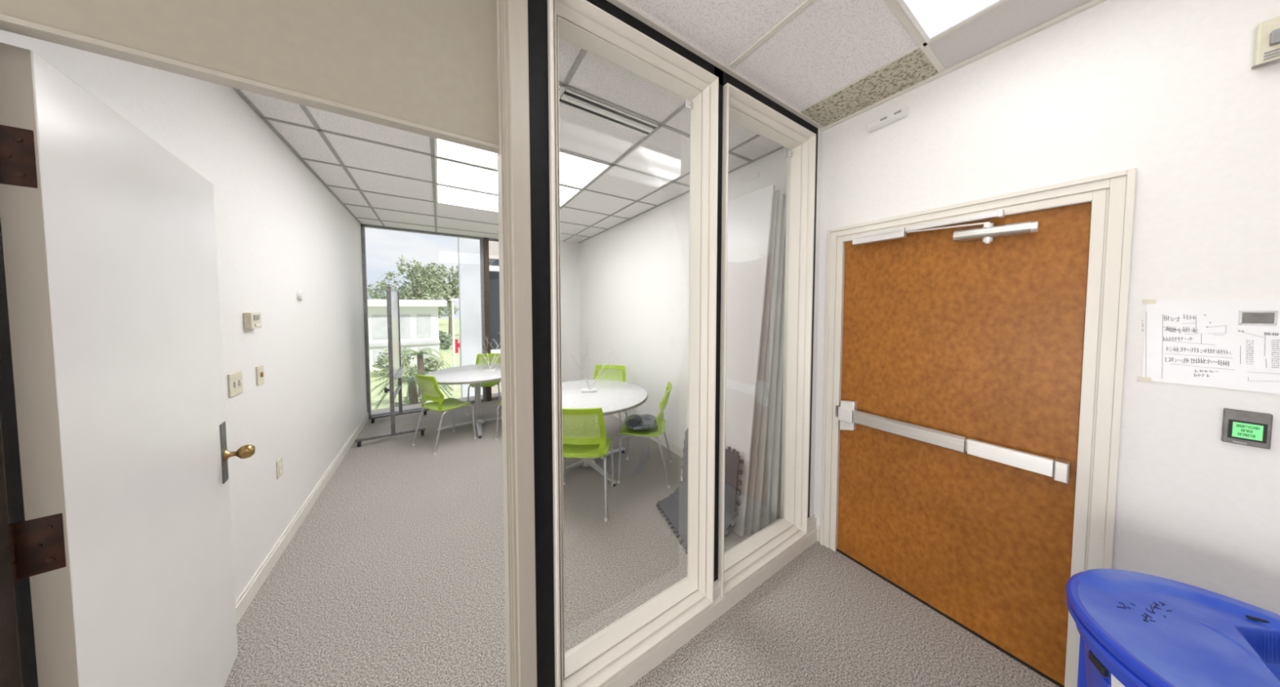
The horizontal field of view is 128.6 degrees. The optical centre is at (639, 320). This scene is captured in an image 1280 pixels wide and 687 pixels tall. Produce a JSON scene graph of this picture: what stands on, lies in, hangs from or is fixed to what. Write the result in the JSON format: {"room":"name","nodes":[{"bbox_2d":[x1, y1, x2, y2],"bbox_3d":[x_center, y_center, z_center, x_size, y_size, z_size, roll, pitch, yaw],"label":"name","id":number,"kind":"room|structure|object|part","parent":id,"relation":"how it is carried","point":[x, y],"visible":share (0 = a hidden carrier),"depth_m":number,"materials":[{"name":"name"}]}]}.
{"room":"office hallway","nodes":[
{"label":"office hallway","id":0,"kind":"room"},
{"bbox_2d":[0,29,367,686],"bbox_3d":[-2.756,0.107,2.488,0.100,2.790,4.675,-1,3,-33],"label":"wall","id":1,"kind":"structure","parent":0,"point":[280,232],"depth_m":1.84,"materials":[{"name":"paint"}]},
{"bbox_2d":[227,369,243,397],"bbox_3d":[-2.118,0.332,1.620,0.016,0.120,0.120,-1,3,-33],"label":"light switch","id":2,"kind":"object","parent":1,"relation":"attached to","point":[234,379],"visible":1,"depth_m":1.60,"materials":[{"name":"beige plastic"}]},
{"bbox_2d":[243,312,262,328],"bbox_3d":[-2.206,0.001,1.758,0.034,0.090,0.120,-1,3,-33],"label":"thermostat","id":3,"kind":"object","parent":1,"relation":"attached to","point":[251,320],"visible":1,"depth_m":1.72,"materials":[{"name":"beige plastic"}]},
{"bbox_2d":[255,364,264,385],"bbox_3d":[-2.261,0.327,1.840,0.016,0.113,0.075,-1,3,-33],"label":"light switch","id":4,"kind":"object","parent":1,"relation":"attached to","point":[260,369],"visible":1,"depth_m":1.83,"materials":[{"name":"beige plastic"}]},
{"bbox_2d":[275,456,283,479],"bbox_3d":[-2.375,0.971,2.033,0.008,0.120,0.080,-1,3,-33],"label":"wall outlet","id":5,"kind":"object","parent":1,"relation":"attached to","point":[279,466],"visible":1,"depth_m":2.02,"materials":[{"name":"beige plastic"}]},
{"bbox_2d":[296,288,304,301],"bbox_3d":[-2.620,-0.194,2.383,0.028,0.090,0.090,-1,3,-33],"label":"wall sensor","id":6,"kind":"object","parent":1,"relation":"attached to","point":[300,293],"visible":1,"depth_m":2.36,"materials":[{"name":"white plastic"}]},
{"bbox_2d":[235,411,368,623],"bbox_3d":[-2.687,1.451,2.538,0.014,0.100,4.595,-1,3,-33],"label":"baseboard","id":7,"kind":"structure","parent":1,"relation":"attached to","point":[246,597],"depth_m":2.08,"materials":[{"name":"white paint"}]},
{"bbox_2d":[0,0,498,145],"bbox_3d":[-2.259,0.205,-0.007,4.195,2.790,0.055,-1,3,-33],"label":"wall partition","id":8,"kind":"structure","parent":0,"point":[433,64],"depth_m":0.85,"materials":[{"name":"beige paint"}]},
{"bbox_2d":[0,423,22,686],"bbox_3d":[-1.303,0.501,0.620,0.016,2.150,0.041,-1,3,-33],"label":"door frame","id":9,"kind":"structure","parent":8,"relation":"attached to","point":[10,663],"depth_m":0.63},
{"bbox_2d":[0,42,255,686],"bbox_3d":[-1.555,0.485,1.028,0.134,2.126,0.919,-2,3,-37],"label":"door","id":10,"kind":"structure","parent":8,"relation":"in","point":[123,543],"depth_m":0.81,"materials":[{"name":"white paint"}]},
{"bbox_3d":[-1.789,0.591,1.379,0.084,0.060,0.060,-2,3,-40],"label":"knob","id":11,"kind":"part","parent":10,"relation":"part of","materials":[{"name":"gold metal"}]},
{"bbox_2d":[0,13,499,686],"bbox_3d":[-0.937,0.462,0.862,1.046,2.210,0.079,-1,3,-33],"label":"trim","id":12,"kind":"structure","parent":8,"relation":"attached to","point":[7,23],"depth_m":0.74,"materials":[{"name":"beige paint"}]},
{"bbox_2d":[496,0,537,686],"bbox_3d":[-0.448,0.162,1.110,0.077,2.790,0.186,-1,3,-33],"label":"trim","id":13,"kind":"structure","parent":8,"relation":"attached to","point":[513,181],"depth_m":1.04,"materials":[{"name":"beige paint"}]},
{"bbox_2d":[360,223,501,418],"bbox_3d":[-2.827,0.002,5.179,2.715,2.790,0.120,-1,3,-33],"label":"window","id":14,"kind":"structure","parent":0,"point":[484,242],"depth_m":5.19,"materials":[{"name":"brown metal"}]},
{"bbox_2d":[560,240,580,382],"bbox_3d":[-1.411,-0.023,5.812,0.360,2.790,0.560,-1,3,-33],"label":"wall column","id":15,"kind":"structure","parent":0,"point":[570,251],"depth_m":5.57,"materials":[{"name":"paint"}]},
{"bbox_2d":[224,399,1058,686],"bbox_3d":[-1.873,1.610,1.304,6.410,0.120,7.720,-1,3,-33],"label":"floor","id":16,"kind":"structure","parent":0,"point":[393,575],"depth_m":1.73,"materials":[{"name":"carpet"}]},
{"bbox_2d":[355,285,427,446],"bbox_3d":[-3.242,0.510,4.069,0.670,1.860,0.942,-1,3,-33],"label":"whiteboard","id":17,"kind":"object","parent":16,"relation":"on","point":[395,370],"visible":0.98,"depth_m":3.86,"materials":[{"name":"grey metal"}]},
{"bbox_3d":[-2.994,0.482,3.705,0.040,1.775,0.036,-1,3,-33],"label":"post","id":18,"kind":"part","parent":17,"relation":"part of","materials":[{"name":"grey metal"}]},
{"bbox_3d":[-3.474,0.453,4.443,0.040,1.775,0.036,-1,3,-33],"label":"post","id":19,"kind":"part","parent":17,"relation":"part of","materials":[{"name":"grey metal"}]},
{"bbox_2d":[394,366,406,377],"bbox_3d":[-3.195,0.692,4.108,0.077,0.025,0.680,-1,3,-33],"label":"tray","id":20,"kind":"object","parent":17,"relation":"on","point":[398,373],"depth_m":4.07,"materials":[{"name":"metal"}]},
{"bbox_2d":[412,372,476,454],"bbox_3d":[-2.330,1.029,3.677,0.483,0.854,0.497,1,3,29],"label":"chair","id":21,"kind":"object","parent":16,"relation":"on","point":[440,403],"visible":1,"depth_m":3.54,"materials":[{"name":"plastic"}]},
{"bbox_3d":[-2.578,1.229,3.665,0.023,0.437,0.218,2,3,41],"label":"leg","id":22,"kind":"part","parent":21,"relation":"part of","materials":[{"name":"silver metal"}]},
{"bbox_3d":[-2.418,0.812,3.510,0.428,0.407,0.134,1,3,29],"label":"frame","id":23,"kind":"part","parent":21,"relation":"part of","materials":[{"name":"plastic"}]},
{"bbox_3d":[-2.216,1.237,3.465,0.023,0.437,0.218,1,2,17],"label":"leg","id":24,"kind":"part","parent":21,"relation":"part of","materials":[{"name":"silver metal"}]},
{"bbox_3d":[-2.314,1.014,3.706,0.441,0.058,0.429,1,3,29],"label":"seat","id":25,"kind":"part","parent":21,"relation":"part of","materials":[{"name":"plastic"}]},
{"bbox_3d":[-2.426,1.218,3.925,0.029,0.435,0.157,1,2,14],"label":"leg","id":26,"kind":"part","parent":21,"relation":"part of","materials":[{"name":"silver metal"}]},
{"bbox_3d":[-2.314,1.025,3.706,0.390,0.022,0.330,1,3,29],"label":"seat rail","id":27,"kind":"part","parent":21,"relation":"part of","materials":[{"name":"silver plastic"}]},
{"bbox_3d":[-2.075,1.225,3.731,0.029,0.435,0.157,2,3,44],"label":"leg","id":28,"kind":"part","parent":21,"relation":"part of","materials":[{"name":"silver metal"}]},
{"bbox_2d":[422,363,502,438],"bbox_3d":[-2.205,1.064,4.193,1.220,0.745,1.220,-1,3,-30],"label":"round table","id":29,"kind":"object","parent":16,"relation":"on","point":[466,374],"visible":0.67,"depth_m":4.08,"materials":[{"name":"white laminate"}]},
{"bbox_3d":[-2.434,1.395,4.074,0.430,0.053,0.060,-1,3,-30],"label":"leg","id":30,"kind":"part","parent":29,"relation":"part of","materials":[{"name":"silver metal"}]},
{"bbox_3d":[-2.073,1.398,3.977,0.060,0.053,0.430,-1,3,-30],"label":"leg","id":31,"kind":"part","parent":29,"relation":"part of","materials":[{"name":"silver metal"}]},
{"bbox_2d":[476,331,500,371],"bbox_3d":[-2.040,0.405,4.269,0.434,0.565,0.218,-2,3,-44],"label":"decoration","id":32,"kind":"object","parent":29,"relation":"on","point":[488,368],"visible":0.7,"depth_m":4.25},
{"bbox_3d":[-1.976,1.384,4.338,0.430,0.053,0.060,-1,3,-30],"label":"leg","id":33,"kind":"part","parent":29,"relation":"part of","materials":[{"name":"silver metal"}]},
{"bbox_2d":[466,352,501,414],"bbox_3d":[-2.423,0.981,4.892,0.483,0.854,0.497,-1,2,-13],"label":"chair","id":34,"kind":"object","parent":16,"relation":"on","point":[479,356],"visible":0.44,"depth_m":5.01,"materials":[{"name":"plastic"}]},
{"bbox_3d":[-2.581,1.188,4.695,0.029,0.435,0.157,0,2,2],"label":"leg","id":35,"kind":"part","parent":34,"relation":"part of","materials":[{"name":"silver metal"}]},
{"bbox_3d":[-2.415,0.969,4.858,0.441,0.058,0.429,-1,2,-13],"label":"seat","id":36,"kind":"part","parent":34,"relation":"part of","materials":[{"name":"plastic"}]},
{"bbox_3d":[-2.463,0.751,5.060,0.428,0.407,0.134,-1,2,-13],"label":"frame","id":37,"kind":"part","parent":34,"relation":"part of","materials":[{"name":"plastic"}]},
{"bbox_3d":[-2.190,1.184,4.785,0.029,0.435,0.157,-1,3,-28],"label":"leg","id":38,"kind":"part","parent":34,"relation":"part of","materials":[{"name":"silver metal"}]},
{"bbox_2d":[495,401,501,439],"bbox_3d":[-1.500,1.019,3.937,0.497,0.854,0.483,0,2,4],"label":"chair","id":39,"kind":"object","parent":16,"relation":"on","point":[500,402],"visible":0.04,"depth_m":3.74,"materials":[{"name":"plastic"}]},
{"bbox_2d":[562,407,613,521],"bbox_3d":[-0.474,1.073,2.552,0.483,0.854,0.497,0,2,2],"label":"chair","id":40,"kind":"object","parent":16,"relation":"on","point":[587,446],"visible":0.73,"depth_m":2.38,"materials":[{"name":"plastic"}]},
{"bbox_3d":[-0.669,1.265,2.731,0.029,0.435,0.157,-1,2,-13],"label":"leg","id":41,"kind":"part","parent":40,"relation":"part of","materials":[{"name":"silver metal"}]},
{"bbox_3d":[-0.480,0.857,2.362,0.428,0.407,0.134,0,2,2],"label":"frame","id":42,"kind":"part","parent":40,"relation":"part of","materials":[{"name":"plastic"}]},
{"bbox_3d":[-0.473,1.058,2.586,0.441,0.058,0.429,0,2,2],"label":"seat","id":43,"kind":"part","parent":40,"relation":"part of","materials":[{"name":"plastic"}]},
{"bbox_3d":[-0.272,1.278,2.416,0.023,0.437,0.218,0,2,-10],"label":"leg","id":44,"kind":"part","parent":40,"relation":"part of","materials":[{"name":"silver metal"}]},
{"bbox_3d":[-0.268,1.265,2.717,0.029,0.435,0.157,1,2,17],"label":"leg","id":45,"kind":"part","parent":40,"relation":"part of","materials":[{"name":"silver metal"}]},
{"bbox_2d":[561,379,647,485],"bbox_3d":[-0.533,1.106,3.116,1.220,0.745,1.220,-2,3,-41],"label":"round table","id":46,"kind":"object","parent":16,"relation":"on","point":[614,397],"visible":0.7,"depth_m":3.03,"materials":[{"name":"white laminate"}]},
{"bbox_3d":[-0.733,1.438,2.955,0.430,0.053,0.060,-2,3,-41],"label":"leg","id":47,"kind":"part","parent":46,"relation":"part of","materials":[{"name":"silver metal"}]},
{"bbox_2d":[568,343,622,392],"bbox_3d":[-0.412,0.454,3.153,0.569,0.555,0.348,-2,3,-36],"label":"decoration","id":48,"kind":"object","parent":46,"relation":"on","point":[590,389],"visible":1,"depth_m":3.14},
{"bbox_3d":[-0.360,1.440,2.929,0.060,0.053,0.430,-2,3,-41],"label":"leg","id":49,"kind":"part","parent":46,"relation":"part of","materials":[{"name":"silver metal"}]},
{"bbox_3d":[-0.334,1.425,3.302,0.430,0.053,0.060,-2,3,-41],"label":"leg","id":50,"kind":"part","parent":46,"relation":"part of","materials":[{"name":"silver metal"}]},
{"bbox_2d":[593,364,627,438],"bbox_3d":[-0.417,1.023,3.840,0.483,0.854,0.497,0,2,8],"label":"chair","id":51,"kind":"object","parent":16,"relation":"on","point":[621,378],"visible":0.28,"depth_m":4.03,"materials":[{"name":"plastic"}]},
{"bbox_3d":[-0.392,0.792,4.011,0.428,0.407,0.134,0,2,8],"label":"frame","id":52,"kind":"part","parent":51,"relation":"part of","materials":[{"name":"plastic"}]},
{"bbox_3d":[-0.241,1.228,3.658,0.029,0.435,0.157,0,2,-7],"label":"leg","id":53,"kind":"part","parent":51,"relation":"part of","materials":[{"name":"silver metal"}]},
{"bbox_2d":[617,381,672,488],"bbox_3d":[0.061,1.056,3.000,0.497,0.854,0.483,0,2,8],"label":"chair","id":54,"kind":"object","parent":16,"relation":"on","point":[654,433],"visible":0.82,"depth_m":2.82,"materials":[{"name":"plastic"}]},
{"bbox_3d":[-0.129,1.261,2.829,0.152,0.435,0.058,0,2,8],"label":"leg","id":55,"kind":"part","parent":54,"relation":"part of","materials":[{"name":"silver metal"}]},
{"bbox_3d":[-0.074,1.245,3.229,0.157,0.435,0.029,1,2,23],"label":"leg","id":56,"kind":"part","parent":54,"relation":"part of","materials":[{"name":"silver metal"}]},
{"bbox_3d":[0.028,1.052,3.005,0.330,0.022,0.390,0,2,8],"label":"seat rail","id":57,"kind":"part","parent":54,"relation":"part of","materials":[{"name":"silver metal"}]},
{"bbox_2d":[624,413,657,431],"bbox_3d":[0.016,0.985,3.003,0.340,0.088,0.341,0,2,-9],"label":"cushion","id":58,"kind":"object","parent":54,"relation":"on","point":[639,422],"visible":0.89,"depth_m":2.91,"materials":[{"name":"grey fabric"}]},
{"bbox_3d":[0.027,1.042,3.005,0.429,0.058,0.441,0,2,8],"label":"seat","id":59,"kind":"part","parent":54,"relation":"part of","materials":[{"name":"plastic"}]},
{"bbox_3d":[0.168,1.264,2.785,0.218,0.437,0.023,1,2,20],"label":"leg","id":60,"kind":"part","parent":54,"relation":"part of","materials":[{"name":"silver metal"}]},
{"bbox_3d":[0.241,0.833,2.966,0.134,0.407,0.428,0,2,8],"label":"frame","id":61,"kind":"part","parent":54,"relation":"part of","materials":[{"name":"plastic"}]},
{"bbox_3d":[0.226,1.247,3.194,0.218,0.437,0.023,0,2,-4],"label":"leg","id":62,"kind":"part","parent":54,"relation":"part of","materials":[{"name":"silver metal"}]},
{"bbox_2d":[656,427,743,553],"bbox_3d":[0.373,1.218,2.307,0.477,0.580,0.608,-1,3,-33],"label":"foam mat","id":63,"kind":"object","parent":16,"relation":"on","point":[674,507],"visible":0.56,"depth_m":2.24,"materials":[{"name":"grey foam rubber"}]},
{"bbox_2d":[600,513,817,686],"bbox_3d":[0.426,1.455,1.627,1.897,0.165,0.034,-1,3,-33],"label":"baseboard","id":64,"kind":"structure","parent":16,"relation":"on","point":[631,673],"depth_m":1.57,"materials":[{"name":"beige paint"}]},
{"bbox_2d":[546,0,718,686],"bbox_3d":[-0.014,0.148,1.387,0.872,2.675,0.193,-1,3,-33],"label":"window","id":65,"kind":"structure","parent":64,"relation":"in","point":[601,656],"depth_m":1.44,"materials":[{"name":"beige paint"}]},
{"bbox_2d":[527,0,817,686],"bbox_3d":[0.356,0.141,1.636,1.845,2.790,0.145,-1,3,-33],"label":"trim","id":66,"kind":"structure","parent":64,"relation":"attached to","point":[537,9],"depth_m":1.11,"materials":[{"name":"black paint"}]},
{"bbox_2d":[717,82,816,596],"bbox_3d":[0.723,0.129,1.866,0.882,2.675,0.193,-1,3,-33],"label":"window","id":67,"kind":"structure","parent":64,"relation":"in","point":[738,563],"depth_m":2.00,"materials":[{"name":"beige paint"}]},
{"bbox_2d":[680,184,774,536],"bbox_3d":[0.662,0.259,2.466,0.312,2.484,0.665,-1,3,-33],"label":"whiteboard","id":68,"kind":"object","parent":16,"relation":"on","point":[749,216],"visible":0.49,"depth_m":2.29,"materials":[{"name":"white plastic"}]},
{"bbox_2d":[743,190,779,535],"bbox_3d":[0.710,0.277,2.468,0.284,2.447,0.655,-1,3,-33],"label":"wall panel","id":69,"kind":"object","parent":16,"relation":"on","point":[755,440],"visible":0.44,"depth_m":2.20,"materials":[{"name":"grey metal"}]},
{"bbox_2d":[751,193,784,532],"bbox_3d":[0.752,0.290,2.484,0.252,2.421,0.675,-1,3,-33],"label":"wall panel","id":70,"kind":"object","parent":16,"relation":"on","point":[764,415],"visible":0.24,"depth_m":2.21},
{"bbox_2d":[760,194,786,528],"bbox_3d":[0.804,0.293,2.494,0.201,2.414,0.675,-1,3,-33],"label":"wall panel","id":71,"kind":"object","parent":16,"relation":"on","point":[764,517],"visible":0.04,"depth_m":2.22,"materials":[{"name":"grey metal"}]},
{"bbox_2d":[768,257,785,524],"bbox_3d":[0.853,0.290,2.517,0.139,2.418,0.690,-1,3,-33],"label":"wall panel","id":72,"kind":"object","parent":16,"relation":"on","point":[773,508],"visible":0.02,"depth_m":2.24,"materials":[{"name":"grey metal"}]},
{"bbox_2d":[1065,568,1279,686],"bbox_3d":[1.414,1.169,0.681,0.580,0.811,0.580,1,2,25],"label":"recycling bin","id":73,"kind":"object","parent":16,"relation":"on","point":[1135,628],"visible":1,"depth_m":0.77,"materials":[{"name":"blue plastic"}]},
{"bbox_2d":[232,0,1107,243],"bbox_3d":[-1.885,-1.254,1.184,6.380,0.068,7.720,-1,3,-33],"label":"ceiling","id":74,"kind":"structure","parent":0,"point":[828,63],"depth_m":1.74,"materials":[{"name":"tile"}]},
{"bbox_2d":[434,137,497,169],"bbox_3d":[-1.327,-1.279,2.387,0.439,0.010,0.302,-1,3,-33],"label":"recessed light","id":75,"kind":"object","parent":74,"relation":"in","point":[442,148],"depth_m":2.38,"materials":[{"name":"plastic"}]},
{"bbox_2d":[435,156,497,194],"bbox_3d":[-1.544,-1.296,2.808,0.533,0.010,0.608,-1,3,-33],"label":"recessed light","id":76,"kind":"object","parent":74,"relation":"in","point":[459,175],"depth_m":2.78,"materials":[{"name":"plastic"}]},
{"bbox_2d":[435,183,560,212],"bbox_3d":[-1.602,-1.324,3.528,1.222,0.010,0.607,-1,3,-33],"label":"recessed light","id":77,"kind":"object","parent":74,"relation":"in","point":[445,194],"visible":0.59,"depth_m":3.34,"materials":[{"name":"plastic"}]},
{"bbox_2d":[437,185,497,211],"bbox_3d":[-1.602,-1.326,3.528,1.190,0.005,0.575,-1,3,-33],"label":"diffuser","id":78,"kind":"object","parent":77,"relation":"attached to","point":[449,195],"depth_m":3.34,"materials":[{"name":"white plastic"}]},
{"bbox_2d":[560,184,581,206],"bbox_3d":[-0.835,-1.314,3.267,0.220,0.010,0.605,-1,3,-33],"label":"recessed light","id":79,"kind":"object","parent":74,"relation":"in","point":[566,193],"depth_m":3.18,"materials":[{"name":"plastic"}]},
{"bbox_2d":[560,150,610,189],"bbox_3d":[-0.583,-1.291,2.685,0.431,0.010,0.612,-1,3,-33],"label":"recessed light","id":80,"kind":"object","parent":74,"relation":"in","point":[579,171],"depth_m":2.64,"materials":[{"name":"plastic"}]},
{"bbox_2d":[559,88,657,136],"bbox_3d":[-0.179,-1.260,1.894,0.616,0.010,0.147,-1,3,-33],"label":"ceiling vent","id":81,"kind":"object","parent":74,"relation":"in","point":[571,100],"visible":0.91,"depth_m":1.87,"materials":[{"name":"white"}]},
{"bbox_2d":[896,0,1004,42],"bbox_3d":[1.185,-1.223,0.955,0.603,0.010,0.602,-1,3,-33],"label":"recessed light","id":82,"kind":"object","parent":74,"relation":"in","point":[931,19],"visible":1,"depth_m":1.24,"materials":[{"name":"plastic"}]},
{"bbox_2d":[809,127,822,515],"bbox_3d":[1.151,0.120,2.152,0.052,2.790,0.145,-1,3,-33],"label":"wall","id":83,"kind":"structure","parent":0,"point":[820,132],"depth_m":2.09,"materials":[{"name":"paint"}]},
{"bbox_2d":[579,0,1279,614],"bbox_3d":[0.713,0.088,2.985,0.120,2.790,7.620,-1,3,-33],"label":"wall","id":84,"kind":"structure","parent":0,"point":[1170,91],"depth_m":1.14,"materials":[{"name":"paint"}]},
{"bbox_2d":[371,391,501,413],"bbox_3d":[-2.314,1.554,5.914,5.510,0.330,0.470,-1,3,-33],"label":"trim","id":85,"kind":"structure","parent":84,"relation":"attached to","point":[417,405],"depth_m":5.10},
{"bbox_2d":[612,412,780,517],"bbox_3d":[-0.135,1.397,3.920,0.340,0.100,4.095,-1,3,-33],"label":"baseboard","id":86,"kind":"structure","parent":84,"relation":"attached to","point":[674,447],"depth_m":3.46,"materials":[{"name":"white paint"}]},
{"bbox_2d":[815,524,819,541],"bbox_3d":[1.973,1.513,0.975,0.014,0.100,2.785,-1,3,-33],"label":"baseboard","id":87,"kind":"structure","parent":84,"relation":"attached to","point":[817,526],"depth_m":2.12,"materials":[{"name":"beige paint"}]},
{"bbox_2d":[866,106,908,132],"bbox_3d":[1.396,-1.133,1.744,0.032,0.056,0.189,-1,3,-33],"label":"wall sensor","id":88,"kind":"object","parent":84,"relation":"attached to","point":[902,113],"visible":1,"depth_m":1.73,"materials":[{"name":"white plastic"}]},
{"bbox_2d":[820,168,1136,686],"bbox_3d":[1.560,0.481,1.638,0.181,2.110,1.066,-1,3,-33],"label":"door","id":89,"kind":"structure","parent":84,"relation":"in","point":[975,350],"depth_m":1.47,"materials":[{"name":"brown wood"}]},
{"bbox_3d":[1.525,-0.468,1.541,0.018,0.038,0.302,-1,3,-33],"label":"closer arm","id":90,"kind":"part","parent":89,"relation":"part of","materials":[{"name":"metal"}]},
{"bbox_3d":[1.657,0.613,1.390,0.034,0.074,0.248,-1,3,-33],"label":"rail","id":91,"kind":"part","parent":89,"relation":"part of","materials":[{"name":"metal"}]},
{"bbox_2d":[1137,298,1279,393],"bbox_3d":[1.958,0.080,0.951,0.004,0.299,0.436,-1,3,-33],"label":"sheet","id":92,"kind":"object","parent":84,"relation":"attached to","point":[1226,344],"visible":1,"depth_m":1.02,"materials":[{"name":"paper"}]},
{"bbox_2d":[1221,408,1272,448],"bbox_3d":[1.936,0.344,0.984,0.017,0.109,0.071,-1,3,-33],"label":"display panel","id":93,"kind":"object","parent":84,"relation":"attached to","point":[1253,428],"visible":1,"depth_m":0.98,"materials":[{"name":"grey plastic"}]},
{"bbox_2d":[1251,16,1279,69],"bbox_3d":[1.937,-0.843,0.900,0.055,0.137,0.134,-1,3,-33],"label":"fire alarm strobe","id":94,"kind":"object","parent":84,"relation":"attached to","point":[1267,34],"visible":1,"depth_m":0.94,"materials":[{"name":"beige plastic"}]},
{"bbox_2d":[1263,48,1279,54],"bbox_3d":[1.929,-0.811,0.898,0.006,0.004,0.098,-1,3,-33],"label":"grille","id":95,"kind":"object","parent":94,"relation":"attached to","point":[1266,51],"depth_m":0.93,"materials":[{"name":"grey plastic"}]},
{"bbox_2d":[1263,50,1279,57],"bbox_3d":[1.929,-0.802,0.899,0.006,0.004,0.098,-1,3,-33],"label":"grille","id":96,"kind":"object","parent":94,"relation":"attached to","point":[1267,53],"depth_m":0.93,"materials":[{"name":"grey plastic"}]},
{"bbox_2d":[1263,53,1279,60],"bbox_3d":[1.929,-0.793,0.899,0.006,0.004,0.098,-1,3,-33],"label":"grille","id":97,"kind":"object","parent":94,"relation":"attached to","point":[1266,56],"depth_m":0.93,"materials":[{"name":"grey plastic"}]},
{"label":"outside","id":98,"kind":"structure","parent":0,"visible":0},
{"bbox_2d":[369,318,461,409],"bbox_3d":[-53.649,2.172,64.380,140.000,0.200,153.800,-1,3,-33],"label":"ground","id":99,"kind":"structure","parent":98,"point":[443,323],"depth_m":19.73,"materials":[{"name":"green plant"}]},
{"bbox_2d":[367,283,400,299],"bbox_3d":[-47.420,-2.120,54.367,9.050,9.185,9.753,-1,3,-33],"label":"tree","id":100,"kind":"object","parent":99,"relation":"on","point":[371,293],"visible":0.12,"depth_m":54.65,"materials":[{"name":"green plant"}]},
{"bbox_2d":[371,346,414,375],"bbox_3d":[-17.032,2.787,21.342,2.607,2.011,2.400,0,2,6],"label":"shrub","id":101,"kind":"object","parent":99,"relation":"on","point":[385,357],"visible":0.34,"depth_m":21.02,"materials":[{"name":"green plant"}]},
{"bbox_2d":[376,281,419,299],"bbox_3d":[-52.934,-3.301,68.288,9.866,10.448,10.756,-1,3,-33],"label":"tree","id":102,"kind":"object","parent":99,"relation":"on","point":[408,285],"visible":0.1,"depth_m":66.55,"materials":[{"name":"green plant"}]},
{"bbox_2d":[367,298,446,369],"bbox_3d":[-21.094,0.973,25.529,8.600,5.250,7.300,-1,3,-33],"label":"building","id":103,"kind":"structure","parent":99,"relation":"on","point":[419,318],"depth_m":23.98,"materials":[{"name":"white paint"}]},
{"bbox_2d":[370,368,455,409],"bbox_3d":[-7.346,2.931,10.102,2.636,2.562,2.769,-1,2,-19],"label":"palm","id":104,"kind":"object","parent":99,"relation":"on","point":[412,384],"visible":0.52,"depth_m":9.98,"materials":[{"name":"green plant"}]},
{"bbox_2d":[375,254,457,316],"bbox_3d":[-26.370,-2.144,37.426,8.006,10.562,7.475,1,2,20],"label":"tree","id":105,"kind":"object","parent":99,"relation":"on","point":[433,282],"visible":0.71,"depth_m":36.54,"materials":[{"name":"green plant"}]},
{"bbox_2d":[382,347,454,402],"bbox_3d":[-9.903,2.622,14.013,2.865,2.870,2.890,-1,3,-33],"label":"palm","id":106,"kind":"object","parent":99,"relation":"on","point":[420,358],"visible":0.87,"depth_m":13.85,"materials":[{"name":"green plant"}]},
{"bbox_2d":[404,356,444,376],"bbox_3d":[-13.732,3.109,19.748,1.798,1.464,2.368,2,3,37],"label":"shrub","id":107,"kind":"object","parent":99,"relation":"on","point":[428,366],"visible":0.62,"depth_m":19.82,"materials":[{"name":"green plant"}]},
{"bbox_2d":[400,285,448,318],"bbox_3d":[-57.771,-4.537,84.429,13.219,12.081,16.437,-1,3,-33],"label":"tree","id":108,"kind":"object","parent":99,"relation":"on","point":[439,317],"visible":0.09,"depth_m":85.06,"materials":[{"name":"green plant"}]},
{"bbox_2d":[405,265,459,337],"bbox_3d":[-30.366,-3.028,48.073,10.905,11.487,7.510,0,2,-1],"label":"tree","id":109,"kind":"object","parent":99,"relation":"on","point":[455,292],"visible":0.33,"depth_m":48.12,"materials":[{"name":"green plant"}]},
{"bbox_2d":[439,332,452,348],"bbox_3d":[-22.104,2.255,34.532,2.668,2.073,3.086,-1,3,-33],"label":"shrub","id":110,"kind":"object","parent":99,"relation":"on","point":[445,341],"visible":0.7,"depth_m":34.33,"materials":[{"name":"green plant"}]},
{"bbox_2d":[450,297,458,390],"bbox_3d":[-10.192,1.351,17.295,0.650,5.140,0.200,-1,3,-33],"label":"lamp post","id":111,"kind":"object","parent":99,"relation":"on","point":[452,300],"visible":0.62,"depth_m":17.12,"materials":[{"name":"white metal"}]},
{"bbox_2d":[454,337,460,365],"bbox_3d":[-11.153,2.451,19.118,0.580,2.800,0.130,-1,3,-33],"label":"road sign","id":112,"kind":"object","parent":99,"relation":"on","point":[457,344],"visible":0.35,"depth_m":18.96,"materials":[{"name":"red metal"}]},
{"bbox_2d":[457,237,501,397],"bbox_3d":[-2.155,0.419,9.713,6.060,7.600,0.600,-1,3,-33],"label":"building","id":113,"kind":"structure","parent":99,"relation":"on","point":[468,249],"depth_m":7.95,"materials":[{"name":"grey"}]},
{"bbox_3d":[-1.995,0.861,9.925,5.580,0.200,0.450,-1,3,-33],"label":"sill","id":114,"kind":"part","parent":113,"relation":"part of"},
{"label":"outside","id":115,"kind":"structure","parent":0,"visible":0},
{"bbox_3d":[-16.677,3.789,20.335,34.000,0.030,28.000,-1,3,-33],"label":"road","id":116,"kind":"object","parent":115,"visible":0},
{"bbox_2d":[388,395,429,407],"bbox_3d":[-9.752,3.636,12.991,1.169,0.942,1.558,1,2,19],"label":"shrub","id":117,"kind":"object","parent":116,"relation":"on","point":[396,404],"visible":0.1,"depth_m":12.94,"materials":[{"name":"green plant"}]}
]}

